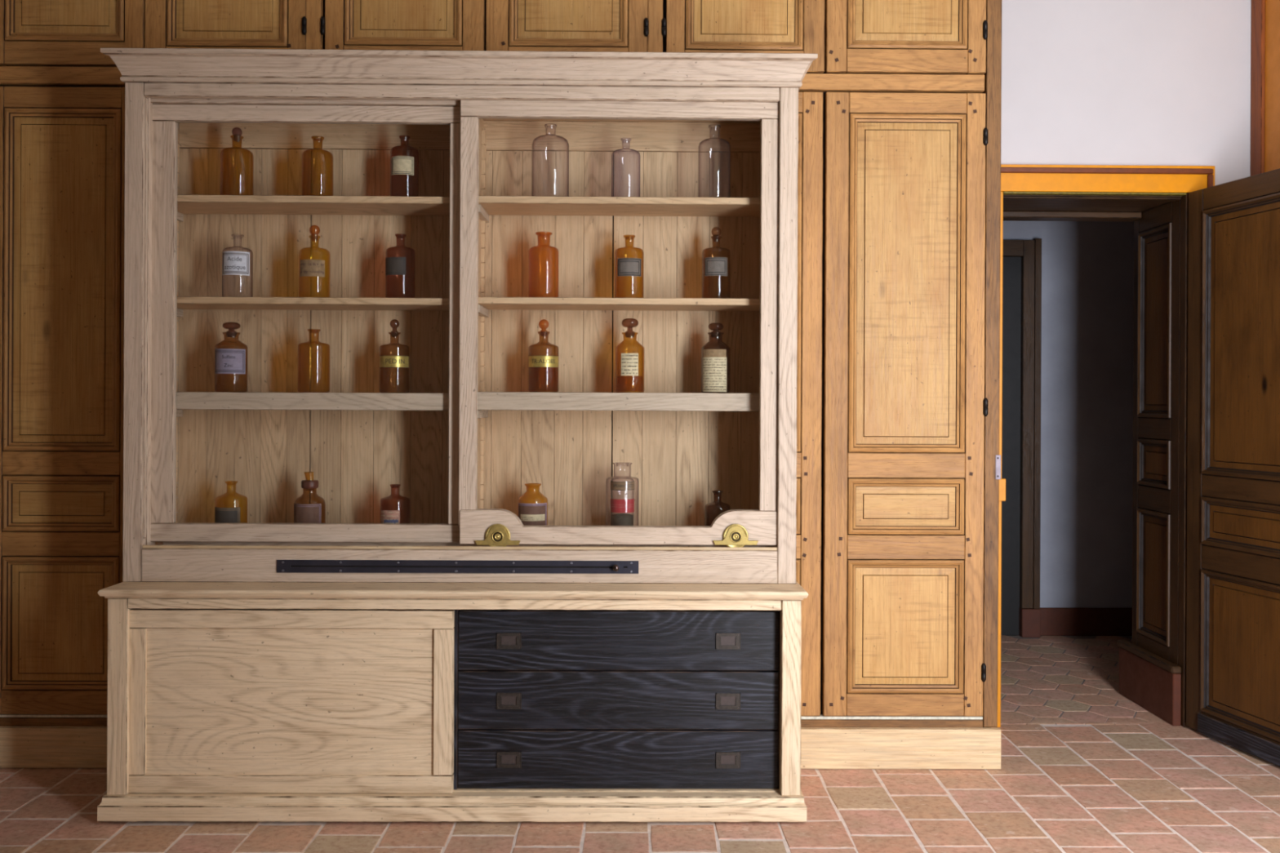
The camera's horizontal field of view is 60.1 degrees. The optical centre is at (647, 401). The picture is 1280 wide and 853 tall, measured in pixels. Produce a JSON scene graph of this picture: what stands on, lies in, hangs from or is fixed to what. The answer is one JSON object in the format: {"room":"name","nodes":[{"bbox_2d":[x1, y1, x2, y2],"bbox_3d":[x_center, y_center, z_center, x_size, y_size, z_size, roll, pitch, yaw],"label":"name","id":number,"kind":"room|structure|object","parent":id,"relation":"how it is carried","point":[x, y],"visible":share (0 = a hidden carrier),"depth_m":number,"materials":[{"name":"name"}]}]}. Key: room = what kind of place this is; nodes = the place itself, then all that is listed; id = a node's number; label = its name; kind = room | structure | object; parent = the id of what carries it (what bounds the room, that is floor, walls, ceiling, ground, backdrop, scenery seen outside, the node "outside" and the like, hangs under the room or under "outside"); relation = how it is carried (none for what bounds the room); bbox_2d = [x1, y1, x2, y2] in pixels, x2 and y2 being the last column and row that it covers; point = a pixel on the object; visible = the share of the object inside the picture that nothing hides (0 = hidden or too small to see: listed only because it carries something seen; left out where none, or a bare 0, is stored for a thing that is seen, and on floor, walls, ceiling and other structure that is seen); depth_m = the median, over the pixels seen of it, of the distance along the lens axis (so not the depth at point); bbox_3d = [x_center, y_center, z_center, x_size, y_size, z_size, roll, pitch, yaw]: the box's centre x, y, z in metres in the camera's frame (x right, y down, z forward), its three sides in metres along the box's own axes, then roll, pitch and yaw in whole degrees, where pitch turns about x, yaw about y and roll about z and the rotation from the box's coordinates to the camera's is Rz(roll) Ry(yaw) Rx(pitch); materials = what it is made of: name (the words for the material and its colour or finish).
{"room":"pharmacy","nodes":[
{"label":"pharmacy","id":0,"kind":"room"},
{"bbox_2d":[0,635,1279,852],"bbox_3d":[0.387,1.364,2.894,7.750,0.081,6.980,0,0,-1],"label":"floor","id":1,"kind":"structure","parent":0,"point":[1142,788],"depth_m":3.58,"materials":[{"name":"tile"}]},
{"bbox_2d":[97,47,817,822],"bbox_3d":[-0.607,0.099,3.709,2.289,2.442,0.535,0,0,-1],"label":"display cabinet","id":2,"kind":"object","parent":1,"relation":"on","point":[464,660],"visible":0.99,"depth_m":3.61,"materials":[{"name":"brown wood"}]},
{"bbox_2d":[214,480,247,523],"bbox_3d":[-1.431,0.387,3.799,0.106,0.224,0.107,0,0,-1],"label":"glass bottle","id":3,"kind":"object","parent":2,"relation":"on","point":[222,515],"visible":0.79,"depth_m":3.75,"materials":[{"name":"glass"}]},
{"bbox_2d":[214,321,248,391],"bbox_3d":[-1.431,-0.151,3.799,0.106,0.241,0.108,0,0,-1],"label":"glass bottle","id":4,"kind":"object","parent":2,"relation":"on","point":[231,354],"visible":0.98,"depth_m":3.76,"materials":[{"name":"brown glass"}]},
{"bbox_2d":[219,127,253,195],"bbox_3d":[-1.412,-0.815,3.800,0.108,0.254,0.108,0,0,-1],"label":"glass bottle","id":5,"kind":"object","parent":2,"relation":"on","point":[237,132],"visible":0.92,"depth_m":3.79,"materials":[{"name":"brown glass"}]},
{"bbox_2d":[222,234,253,297],"bbox_3d":[-1.410,-0.460,3.799,0.100,0.223,0.101,0,0,-1],"label":"glass bottle","id":6,"kind":"object","parent":2,"relation":"on","point":[233,263],"visible":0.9,"depth_m":3.76,"materials":[{"name":"clear glass"}]},
{"bbox_2d":[293,471,325,523],"bbox_3d":[-1.162,0.371,3.802,0.105,0.256,0.106,0,0,-1],"label":"glass bottle","id":7,"kind":"object","parent":2,"relation":"on","point":[308,508],"visible":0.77,"depth_m":3.77,"materials":[{"name":"brown glass"}]},
{"bbox_2d":[176,391,448,410],"bbox_3d":[-1.144,0.000,3.804,1.049,0.059,0.253,0,0,-1],"label":"shelf","id":8,"kind":"object","parent":2,"relation":"attached to","point":[185,401],"depth_m":3.68,"materials":[{"name":"brown wood"}]},
{"bbox_2d":[177,296,448,311],"bbox_3d":[-1.142,-0.335,3.809,1.049,0.023,0.243,0,0,-1],"label":"shelf","id":9,"kind":"object","parent":2,"relation":"attached to","point":[184,303],"depth_m":3.69,"materials":[{"name":"brown wood"}]},
{"bbox_2d":[297,328,329,392],"bbox_3d":[-1.148,-0.138,3.803,0.107,0.218,0.107,0,0,-1],"label":"glass bottle","id":10,"kind":"object","parent":2,"relation":"on","point":[317,342],"visible":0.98,"depth_m":3.78,"materials":[{"name":"brown glass"}]},
{"bbox_2d":[177,194,449,215],"bbox_3d":[-1.141,-0.674,3.809,1.049,0.024,0.243,0,0,-1],"label":"shelf","id":11,"kind":"object","parent":2,"relation":"attached to","point":[187,205],"depth_m":3.74,"materials":[{"name":"brown wood"}]},
{"bbox_2d":[298,225,330,297],"bbox_3d":[-1.146,-0.477,3.802,0.104,0.259,0.105,0,0,-1],"label":"glass bottle","id":12,"kind":"object","parent":2,"relation":"on","point":[315,268],"visible":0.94,"depth_m":3.77,"materials":[{"name":"brown glass"}]},
{"bbox_2d":[302,135,333,195],"bbox_3d":[-1.135,-0.797,3.803,0.105,0.221,0.105,0,0,-1],"label":"glass bottle","id":13,"kind":"object","parent":2,"relation":"on","point":[322,152],"visible":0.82,"depth_m":3.78,"materials":[{"name":"brown glass"}]},
{"bbox_2d":[379,319,409,392],"bbox_3d":[-0.872,-0.155,3.805,0.102,0.254,0.103,0,0,-1],"label":"glass bottle","id":14,"kind":"object","parent":2,"relation":"on","point":[394,357],"visible":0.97,"depth_m":3.77,"materials":[{"name":"brown glass"}]},
{"bbox_2d":[380,484,409,523],"bbox_3d":[-0.870,0.394,3.805,0.101,0.215,0.102,0,0,-1],"label":"glass bottle","id":15,"kind":"object","parent":2,"relation":"on","point":[394,508],"visible":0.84,"depth_m":3.77,"materials":[{"name":"brown glass"}]},
{"bbox_2d":[385,233,415,297],"bbox_3d":[-0.851,-0.460,3.805,0.100,0.228,0.101,0,0,-1],"label":"glass bottle","id":16,"kind":"object","parent":2,"relation":"on","point":[400,260],"visible":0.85,"depth_m":3.77,"materials":[{"name":"glass"}]},
{"bbox_2d":[390,135,418,195],"bbox_3d":[-0.838,-0.798,3.806,0.097,0.226,0.098,0,0,-1],"label":"glass bottle","id":17,"kind":"object","parent":2,"relation":"on","point":[404,158],"visible":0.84,"depth_m":3.77,"materials":[{"name":"brown glass"}]},
{"bbox_2d":[97,581,808,599],"bbox_3d":[-0.605,0.606,3.699,2.209,0.031,0.515,0,0,-1],"label":"countertop","id":18,"kind":"structure","parent":2,"relation":"on","point":[295,590],"depth_m":3.46,"materials":[{"name":"beige wood"}]},
{"bbox_2d":[517,483,547,525],"bbox_3d":[-0.397,0.394,3.810,0.102,0.219,0.104,0,0,-1],"label":"glass bottle","id":19,"kind":"object","parent":2,"relation":"on","point":[532,505],"visible":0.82,"depth_m":3.77,"materials":[{"name":"brown glass"}]},
{"bbox_2d":[528,231,559,297],"bbox_3d":[-0.359,-0.464,3.811,0.104,0.232,0.104,0,0,-1],"label":"glass bottle","id":20,"kind":"object","parent":2,"relation":"on","point":[544,259],"visible":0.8,"depth_m":3.77,"materials":[{"name":"orange glass"}]},
{"bbox_2d":[528,319,559,391],"bbox_3d":[-0.359,-0.157,3.811,0.105,0.252,0.106,0,0,-1],"label":"glass bottle","id":21,"kind":"object","parent":2,"relation":"on","point":[543,356],"visible":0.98,"depth_m":3.77,"materials":[{"name":"orange glass"}]},
{"bbox_2d":[531,123,568,195],"bbox_3d":[-0.336,-0.819,3.812,0.128,0.266,0.128,0,0,-1],"label":"glass bottle","id":22,"kind":"object","parent":2,"relation":"on","point":[543,135],"visible":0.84,"depth_m":3.80,"materials":[{"name":"clear glass"}]},
{"bbox_2d":[478,297,759,311],"bbox_3d":[-0.066,-0.335,3.821,1.040,0.023,0.243,0,0,-1],"label":"shelf","id":23,"kind":"object","parent":2,"relation":"attached to","point":[485,304],"depth_m":3.70,"materials":[{"name":"brown wood"}]},
{"bbox_2d":[605,462,639,525],"bbox_3d":[-0.088,0.359,3.814,0.114,0.292,0.114,0,0,-1],"label":"glass bottle","id":24,"kind":"object","parent":2,"relation":"on","point":[616,505],"visible":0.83,"depth_m":3.78,"materials":[{"name":"clear glass"}]},
{"bbox_2d":[611,137,640,196],"bbox_3d":[-0.076,-0.795,3.814,0.101,0.220,0.101,0,0,-1],"label":"glass bottle","id":25,"kind":"object","parent":2,"relation":"on","point":[620,149],"visible":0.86,"depth_m":3.80,"materials":[{"name":"clear glass"}]},
{"bbox_2d":[477,391,777,411],"bbox_3d":[-0.068,0.001,3.816,1.040,0.061,0.253,0,0,-1],"label":"shelf","id":26,"kind":"object","parent":2,"relation":"attached to","point":[486,401],"depth_m":3.69,"materials":[{"name":"brown wood"}]},
{"bbox_2d":[478,195,778,216],"bbox_3d":[-0.064,-0.672,3.821,1.040,0.024,0.243,0,0,-1],"label":"shelf","id":27,"kind":"object","parent":2,"relation":"attached to","point":[491,206],"depth_m":3.75,"materials":[{"name":"brown wood"}]},
{"bbox_2d":[614,235,644,297],"bbox_3d":[-0.064,-0.459,3.814,0.101,0.224,0.102,0,0,-1],"label":"glass bottle","id":28,"kind":"object","parent":2,"relation":"on","point":[623,266],"visible":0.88,"depth_m":3.78,"materials":[{"name":"brown glass"}]},
{"bbox_2d":[614,318,644,392],"bbox_3d":[-0.062,-0.158,3.814,0.101,0.256,0.102,0,0,-1],"label":"glass bottle","id":29,"kind":"object","parent":2,"relation":"on","point":[629,362],"visible":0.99,"depth_m":3.79,"materials":[{"name":"orange glass"}]},
{"bbox_2d":[697,124,730,197],"bbox_3d":[0.229,-0.817,3.818,0.112,0.267,0.112,0,0,-1],"label":"glass bottle","id":30,"kind":"object","parent":2,"relation":"on","point":[705,140],"visible":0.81,"depth_m":3.81,"materials":[{"name":"clear glass"}]},
{"bbox_2d":[701,322,730,392],"bbox_3d":[0.234,-0.150,3.817,0.100,0.243,0.102,0,0,-1],"label":"glass bottle","id":31,"kind":"object","parent":2,"relation":"on","point":[715,353],"visible":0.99,"depth_m":3.78,"materials":[{"name":"brown glass"}]},
{"bbox_2d":[702,226,730,297],"bbox_3d":[0.235,-0.474,3.817,0.098,0.257,0.099,0,0,-1],"label":"glass bottle","id":32,"kind":"object","parent":2,"relation":"on","point":[716,260],"visible":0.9,"depth_m":3.78,"materials":[{"name":"brown glass"}]},
{"bbox_2d":[704,490,730,525],"bbox_3d":[0.240,0.408,3.818,0.089,0.197,0.089,0,0,-1],"label":"glass bottle","id":33,"kind":"object","parent":2,"relation":"on","point":[712,510],"visible":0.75,"depth_m":3.79,"materials":[{"name":"brown glass"}]},
{"bbox_2d":[0,0,1001,769],"bbox_3d":[-1.053,-0.328,4.234,4.663,3.289,0.544,0,0,-1],"label":"built-in cabinet","id":34,"kind":"object","parent":1,"relation":"on","point":[899,458],"visible":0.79,"depth_m":4.00,"materials":[{"name":"brown wood"}]},
{"bbox_2d":[1003,220,1133,608],"bbox_3d":[2.382,-0.116,6.356,3.700,2.900,0.100,0,0,-1],"label":"wall","id":35,"kind":"structure","parent":0,"point":[1087,267],"depth_m":6.31,"materials":[{"name":"paint"}]},
{"bbox_2d":[1000,238,1041,637],"bbox_3d":[1.734,0.205,6.266,0.972,2.253,0.064,0,0,-1],"label":"door","id":36,"kind":"structure","parent":35,"relation":"in","point":[1020,611],"depth_m":6.26,"materials":[{"name":"brown wood"}]},
{"bbox_2d":[1040,607,1132,635],"bbox_3d":[3.163,1.259,6.306,1.907,0.158,0.018,0,0,-1],"label":"baseboard","id":37,"kind":"structure","parent":35,"relation":"attached to","point":[1055,621],"depth_m":6.29,"materials":[{"name":"brown wood"}]},
{"bbox_2d":[1000,0,1251,212],"bbox_3d":[0.450,-0.325,4.750,7.700,3.300,0.450,0,0,-1],"label":"wall","id":38,"kind":"structure","parent":0,"point":[1136,82],"depth_m":4.54,"materials":[{"name":"white paint"}]},
{"bbox_2d":[1003,193,1188,727],"bbox_3d":[1.832,0.239,4.779,0.781,2.184,0.533,0,0,-1],"label":"trim","id":39,"kind":"structure","parent":38,"relation":"attached to","point":[1153,667],"depth_m":4.74,"materials":[{"name":"brown wood"}]},
{"bbox_2d":[997,164,1214,727],"bbox_3d":[1.817,0.184,4.518,0.986,2.295,0.044,0,0,-1],"label":"trim","id":40,"kind":"structure","parent":38,"relation":"attached to","point":[1015,179],"depth_m":4.51,"materials":[{"name":"orange paint"}]},
{"bbox_2d":[1186,168,1279,766],"bbox_3d":[2.311,0.237,4.013,0.052,2.170,1.000,0,0,-12],"label":"door","id":41,"kind":"structure","parent":38,"relation":"in","point":[1233,619],"depth_m":4.25,"materials":[{"name":"brown wood"}]},
{"bbox_3d":[2.574,-0.315,2.038,0.100,3.300,5.020,0,0,-1],"label":"wall","id":42,"kind":"structure","parent":0,"visible":0},
{"bbox_2d":[1250,0,1279,176],"bbox_3d":[2.489,-0.310,4.061,0.024,3.290,0.968,0,0,-1],"label":"trim","id":43,"kind":"structure","parent":42,"relation":"attached to","point":[1265,14],"depth_m":4.46,"materials":[{"name":"orange paint"}]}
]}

